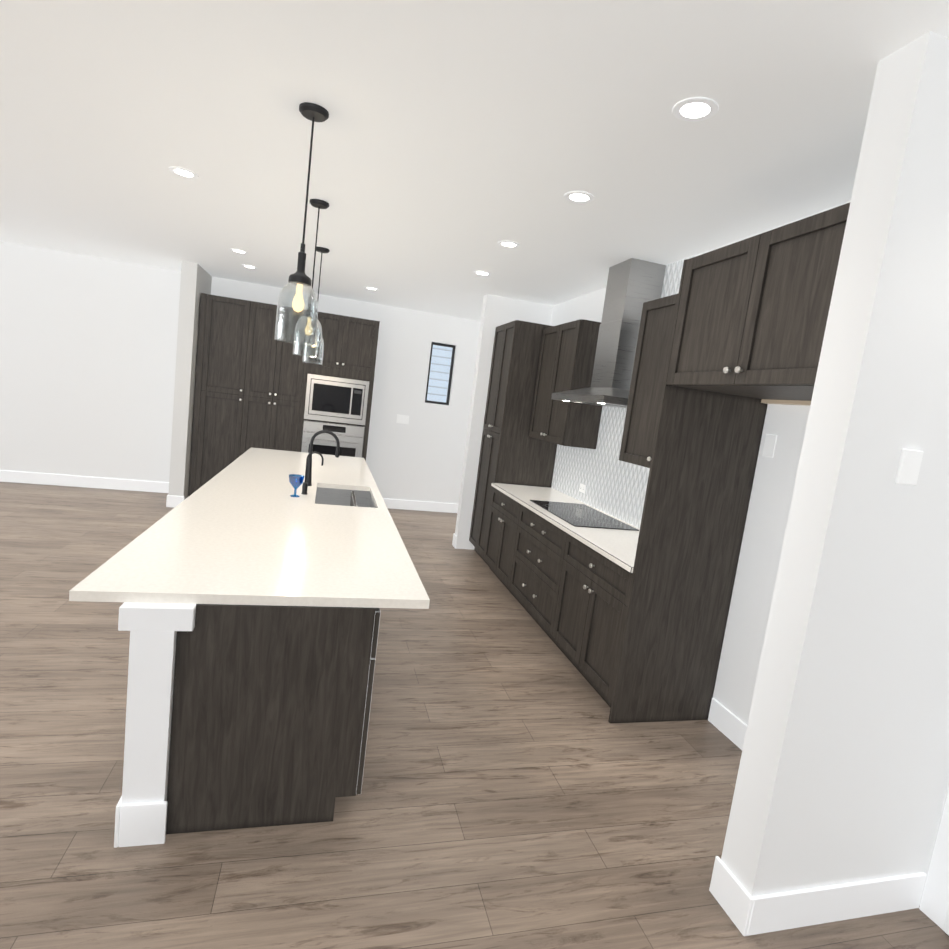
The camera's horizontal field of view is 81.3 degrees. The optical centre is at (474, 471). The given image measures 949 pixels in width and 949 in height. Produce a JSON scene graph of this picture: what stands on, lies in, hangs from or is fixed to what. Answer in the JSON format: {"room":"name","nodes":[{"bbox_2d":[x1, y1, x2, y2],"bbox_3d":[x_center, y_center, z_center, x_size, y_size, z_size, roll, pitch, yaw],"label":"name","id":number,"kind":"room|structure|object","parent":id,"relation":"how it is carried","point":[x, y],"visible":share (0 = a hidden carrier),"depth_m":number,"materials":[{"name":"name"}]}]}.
{"room":"kitchen","nodes":[
{"label":"kitchen","id":0,"kind":"room"},
{"bbox_2d":[168,261,211,498],"bbox_3d":[-3.429,-1.007,6.664,0.160,2.790,0.760,5,7,-15],"label":"wall","id":1,"kind":"structure","parent":0,"point":[194,280],"depth_m":6.35,"materials":[{"name":"white paint"}]},
{"bbox_2d":[166,490,183,506],"bbox_3d":[-3.676,0.291,6.795,0.018,0.140,0.774,5,7,-15],"label":"baseboard","id":2,"kind":"structure","parent":1,"relation":"attached to","point":[171,500],"depth_m":6.44,"materials":[{"name":"white paint"}]},
{"bbox_2d":[0,241,479,503],"bbox_3d":[-3.081,-1.035,7.242,8.790,2.790,0.120,5,7,-15],"label":"wall","id":3,"kind":"structure","parent":0,"point":[87,343],"depth_m":6.83,"materials":[{"name":"white paint"}]},
{"bbox_2d":[0,470,184,497],"bbox_3d":[-5.624,0.062,6.679,3.860,0.140,0.014,5,7,-15],"label":"baseboard","id":4,"kind":"structure","parent":3,"relation":"attached to","point":[5,476],"depth_m":6.88,"materials":[{"name":"white paint"}]},
{"bbox_2d":[396,414,408,423],"bbox_3d":[-1.009,-0.729,7.763,0.170,0.120,0.007,5,7,-15],"label":"switch plate","id":5,"kind":"object","parent":3,"relation":"attached to","point":[402,419],"visible":1,"depth_m":7.76,"materials":[{"name":"white plastic"}]},
{"bbox_2d":[383,498,457,512],"bbox_3d":[-0.369,0.539,8.124,2.600,0.140,0.018,5,7,-15],"label":"baseboard","id":6,"kind":"structure","parent":3,"relation":"attached to","point":[390,503],"depth_m":8.01,"materials":[{"name":"white paint"}]},
{"bbox_2d":[425,342,455,404],"bbox_3d":[-0.498,-1.389,7.887,0.360,0.853,0.030,5,7,-15],"label":"window","id":7,"kind":"structure","parent":3,"relation":"in","point":[450,372],"depth_m":7.88,"materials":[{"name":"black metal"}]},
{"bbox_2d":[0,482,948,948],"bbox_3d":[-3.220,1.030,2.056,11.440,0.050,10.590,5,7,-15],"label":"floor","id":8,"kind":"structure","parent":0,"point":[520,790],"depth_m":2.22,"materials":[{"name":"brown wood"}]},
{"bbox_2d":[188,293,250,496],"bbox_3d":[-3.123,-0.847,6.866,0.538,2.500,0.625,5,7,-15],"label":"tall cabinet","id":9,"kind":"object","parent":8,"relation":"on","point":[223,331],"visible":0.81,"depth_m":6.58,"materials":[{"name":"brown wood"}]},
{"bbox_2d":[113,484,392,847],"bbox_3d":[-1.260,0.603,3.793,0.870,0.849,3.898,5,7,-15],"label":"kitchen island","id":10,"kind":"object","parent":8,"relation":"on","point":[240,714],"depth_m":1.96,"materials":[{"name":"brown wood"}]},
{"bbox_2d":[69,448,428,607],"bbox_3d":[-1.264,0.134,3.951,1.176,0.034,4.235,5,7,-15],"label":"island countertop","id":11,"kind":"structure","parent":10,"relation":"on","point":[242,535],"depth_m":2.46,"materials":[{"name":"white stone"}]},
{"bbox_2d":[289,474,304,496],"bbox_3d":[-1.172,0.097,3.621,0.100,0.140,0.100,5,7,-15],"label":"wine glass","id":12,"kind":"object","parent":11,"relation":"on","point":[296,481],"visible":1,"depth_m":3.60,"materials":[{"name":"blue glass"}]},
{"bbox_2d":[301,452,323,494],"bbox_3d":[-1.100,0.010,3.757,0.127,0.296,0.072,5,7,-15],"label":"tap","id":13,"kind":"object","parent":11,"relation":"on","point":[304,487],"visible":1,"depth_m":3.73,"materials":[{"name":"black metal"}]},
{"bbox_2d":[306,430,339,485],"bbox_3d":[-1.124,-0.098,4.090,0.234,0.421,0.088,5,7,-15],"label":"faucet","id":14,"kind":"object","parent":11,"relation":"on","point":[309,476],"visible":0.88,"depth_m":4.05,"materials":[{"name":"black metal"}]},
{"bbox_2d":[361,492,368,507],"bbox_3d":[-1.034,0.241,4.319,0.425,0.210,0.001,5,7,-15],"label":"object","id":15,"kind":"structure","parent":11,"relation":"in","point":[364,495],"depth_m":4.36,"materials":[{"name":"grey metal"}]},
{"bbox_2d":[369,492,376,507],"bbox_3d":[-0.729,0.320,3.991,0.001,0.210,0.804,5,7,-15],"label":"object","id":16,"kind":"structure","parent":11,"relation":"in","point":[372,503],"depth_m":4.16,"materials":[{"name":"silver metal"}]},
{"bbox_2d":[240,301,307,455],"bbox_3d":[-2.550,-0.795,7.024,0.654,2.500,0.625,5,7,-15],"label":"tall cabinet","id":17,"kind":"object","parent":8,"relation":"on","point":[272,392],"visible":0.75,"depth_m":6.72,"materials":[{"name":"brown wood"}]},
{"bbox_2d":[296,311,379,460],"bbox_3d":[-1.816,-0.725,7.199,0.860,2.500,0.678,5,7,-15],"label":"tall cabinet","id":18,"kind":"object","parent":8,"relation":"on","point":[337,391],"visible":0.69,"depth_m":6.90,"materials":[{"name":"brown wood"}]},
{"bbox_2d":[469,320,556,566],"bbox_3d":[0.441,-0.259,5.835,0.646,2.470,0.664,5,7,-15],"label":"tall cabinet","id":19,"kind":"object","parent":8,"relation":"on","point":[512,452],"visible":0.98,"depth_m":5.52,"materials":[{"name":"brown wood"}]},
{"bbox_2d":[484,483,583,588],"bbox_3d":[0.538,0.654,5.218,0.625,0.845,0.834,5,7,-15],"label":"base cabinet","id":20,"kind":"object","parent":8,"relation":"on","point":[505,502],"depth_m":5.09,"materials":[{"name":"brown wood"}]},
{"bbox_2d":[508,503,638,642],"bbox_3d":[0.762,0.788,4.360,0.625,0.845,1.079,5,7,-15],"label":"base cabinet","id":21,"kind":"object","parent":8,"relation":"on","point":[540,553],"depth_m":4.15,"materials":[{"name":"brown wood"}]},
{"bbox_2d":[530,500,638,530],"bbox_3d":[0.821,0.333,4.304,0.510,0.008,0.900,5,7,-15],"label":"cooktop","id":22,"kind":"object","parent":21,"relation":"in","point":[578,515],"visible":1,"depth_m":4.22,"materials":[{"name":"black glass"}]},
{"bbox_2d":[555,535,637,707],"bbox_3d":[0.990,0.924,3.488,0.625,0.845,0.862,5,7,-15],"label":"base cabinet","id":23,"kind":"object","parent":8,"relation":"on","point":[566,585],"depth_m":3.34,"materials":[{"name":"brown wood"}]},
{"bbox_2d":[608,203,849,723],"bbox_3d":[1.306,0.268,2.479,0.666,2.462,1.025,5,7,-15],"label":"enclosure","id":24,"kind":"object","parent":8,"relation":"on","point":[749,327],"visible":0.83,"depth_m":2.89,"materials":[{"name":"brown wood"}]},
{"bbox_2d":[0,0,948,320],"bbox_3d":[-1.669,-1.673,2.039,8.940,0.080,10.590,5,7,-15],"label":"ceiling","id":25,"kind":"structure","parent":0,"point":[454,142],"depth_m":2.44,"materials":[{"name":"white paint"}]},
{"bbox_2d":[169,167,198,178],"bbox_3d":[-1.753,-1.800,3.330,0.160,0.004,0.160,5,7,-15],"label":"recessed light","id":26,"kind":"object","parent":25,"relation":"in","point":[182,172],"visible":1,"depth_m":3.32,"materials":[{"name":"white paint"}]},
{"bbox_2d":[230,248,247,253],"bbox_3d":[-2.250,-2.102,5.275,0.160,0.004,0.160,5,7,-15],"label":"recessed light","id":27,"kind":"object","parent":25,"relation":"in","point":[238,251],"visible":0.92,"depth_m":5.27,"materials":[{"name":"white paint"}]},
{"bbox_2d":[242,264,256,268],"bbox_3d":[-2.430,-2.210,5.964,0.160,0.004,0.160,5,7,-15],"label":"recessed light","id":28,"kind":"object","parent":25,"relation":"in","point":[249,266],"visible":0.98,"depth_m":5.96,"materials":[{"name":"white paint"}]},
{"bbox_2d":[275,102,328,345],"bbox_3d":[-0.749,-1.065,2.432,0.176,0.984,0.176,5,7,-15],"label":"pendant light","id":29,"kind":"object","parent":25,"relation":"hanging from","point":[300,278],"visible":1,"depth_m":2.42,"materials":[{"name":"clear glass"}]},
{"bbox_2d":[293,199,328,357],"bbox_3d":[-1.062,-1.252,3.627,0.176,0.984,0.176,5,7,-15],"label":"pendant light","id":30,"kind":"object","parent":25,"relation":"hanging from","point":[319,204],"visible":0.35,"depth_m":3.61,"materials":[{"name":"clear glass"}]},
{"bbox_2d":[302,247,329,364],"bbox_3d":[-1.379,-1.442,4.842,0.176,0.984,0.176,5,7,-15],"label":"pendant light","id":31,"kind":"object","parent":25,"relation":"hanging from","point":[321,250],"visible":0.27,"depth_m":4.83,"materials":[{"name":"clear glass"}]},
{"bbox_2d":[474,271,490,275],"bbox_3d":[0.071,-1.771,4.940,0.160,0.004,0.160,5,7,-15],"label":"recessed light","id":32,"kind":"object","parent":25,"relation":"in","point":[483,273],"visible":1,"depth_m":4.93,"materials":[{"name":"white paint"}]},
{"bbox_2d":[498,240,519,247],"bbox_3d":[0.244,-1.628,3.962,0.160,0.004,0.160,5,7,-15],"label":"recessed light","id":33,"kind":"object","parent":25,"relation":"in","point":[509,244],"visible":1,"depth_m":3.96,"materials":[{"name":"white paint"}]},
{"bbox_2d":[564,191,593,202],"bbox_3d":[0.560,-1.464,2.951,0.160,0.004,0.160,5,7,-15],"label":"recessed light","id":34,"kind":"object","parent":25,"relation":"in","point":[579,196],"visible":1,"depth_m":2.94,"materials":[{"name":"white paint"}]},
{"bbox_2d":[672,97,718,121],"bbox_3d":[0.804,-1.318,2.014,0.160,0.004,0.160,5,7,-15],"label":"recessed light","id":35,"kind":"object","parent":25,"relation":"in","point":[693,109],"visible":1,"depth_m":2.01,"materials":[{"name":"white paint"}]},
{"bbox_2d":[455,294,551,549],"bbox_3d":[0.309,-0.483,6.194,0.755,2.790,0.136,5,7,-15],"label":"wall","id":36,"kind":"structure","parent":0,"point":[497,311],"depth_m":6.04,"materials":[{"name":"white paint"}]},
{"bbox_2d":[452,533,456,548],"bbox_3d":[0.528,0.849,6.526,1.609,0.140,0.044,5,7,-15],"label":"baseboard","id":37,"kind":"structure","parent":36,"relation":"attached to","point":[454,542],"depth_m":6.23,"materials":[{"name":"white paint"}]},
{"bbox_2d":[548,204,948,870],"bbox_3d":[1.812,0.203,2.164,0.120,2.790,8.530,5,7,-15],"label":"wall","id":38,"kind":"structure","parent":0,"point":[767,491],"depth_m":2.98,"materials":[{"name":"white paint"}]},
{"bbox_2d":[529,319,602,448],"bbox_3d":[0.849,-0.789,5.074,0.356,1.060,0.834,5,7,-15],"label":"upper cabinet","id":39,"kind":"object","parent":38,"relation":"attached to","point":[567,356],"visible":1,"depth_m":4.76,"materials":[{"name":"brown wood"}]},
{"bbox_2d":[551,258,665,407],"bbox_3d":[1.047,-1.021,4.151,0.488,1.047,0.900,5,7,-15],"label":"range hood","id":40,"kind":"object","parent":38,"relation":"attached to","point":[633,285],"visible":0.83,"depth_m":4.01,"materials":[{"name":"silver metal"}]},
{"bbox_2d":[551,256,694,528],"bbox_3d":[1.238,-0.573,4.256,0.010,1.907,2.656,5,7,-15],"label":"tile backsplash","id":41,"kind":"structure","parent":38,"relation":"attached to","point":[616,487],"depth_m":4.54,"materials":[{"name":"white tile"}]},
{"bbox_2d":[579,483,585,493],"bbox_3d":[0.969,0.154,4.957,0.007,0.075,0.120,5,7,-15],"label":"outlet","id":42,"kind":"object","parent":41,"relation":"attached to","point":[582,488],"visible":1,"depth_m":4.95,"materials":[{"name":"white plastic"}]},
{"bbox_2d":[619,294,677,467],"bbox_3d":[1.301,-0.519,3.344,0.356,1.060,0.862,5,7,-15],"label":"upper cabinet","id":43,"kind":"object","parent":38,"relation":"attached to","point":[649,371],"visible":0.31,"depth_m":3.53,"materials":[{"name":"brown wood"}]},
{"bbox_2d":[708,698,746,749],"bbox_3d":[1.480,1.440,2.708,0.014,0.140,0.981,5,7,-15],"label":"baseboard","id":44,"kind":"structure","parent":38,"relation":"attached to","point":[724,720],"depth_m":3.03,"materials":[{"name":"white paint"}]},
{"bbox_2d":[762,434,776,457],"bbox_3d":[1.566,-0.135,2.930,0.005,0.120,0.075,5,7,-15],"label":"electrical outlet plate","id":45,"kind":"object","parent":38,"relation":"attached to","point":[769,445],"visible":1,"depth_m":2.93,"materials":[{"name":"white plastic"}]},
{"bbox_2d":[919,790,948,928],"bbox_3d":[1.938,0.441,1.362,0.018,2.548,1.090,5,7,-15],"label":"door frame","id":46,"kind":"structure","parent":38,"relation":"attached to","point":[934,903],"depth_m":1.98,"materials":[{"name":"white paint"}]},
{"bbox_2d":[942,904,948,935],"bbox_3d":[1.898,0.483,1.358,0.090,2.454,0.910,5,7,-15],"label":"door","id":47,"kind":"structure","parent":38,"relation":"in","point":[945,928],"depth_m":1.93,"materials":[{"name":"white paint"}]},
{"bbox_2d":[721,31,948,905],"bbox_3d":[1.430,0.194,1.854,0.780,2.790,0.150,5,7,-15],"label":"wall","id":48,"kind":"structure","parent":0,"point":[832,685],"depth_m":1.76,"materials":[{"name":"white paint"}]},
{"bbox_2d":[732,872,926,935],"bbox_3d":[1.274,1.510,1.933,0.779,0.140,0.013,5,7,-15],"label":"baseboard","id":49,"kind":"structure","parent":48,"relation":"attached to","point":[746,912],"depth_m":1.91,"materials":[{"name":"white paint"}]},
{"bbox_2d":[895,449,923,485],"bbox_3d":[1.351,-0.012,1.716,0.080,0.110,0.011,5,7,-15],"label":"light switch","id":50,"kind":"object","parent":48,"relation":"attached to","point":[909,465],"visible":0.98,"depth_m":1.71,"materials":[{"name":"white plastic"}]},
{"label":"outside","id":51,"kind":"structure","parent":0,"visible":0},
{"bbox_2d":[427,345,452,402],"bbox_3d":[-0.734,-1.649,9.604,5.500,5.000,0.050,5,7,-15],"label":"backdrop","id":52,"kind":"structure","parent":51,"point":[441,390],"depth_m":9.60,"materials":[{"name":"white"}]}
]}

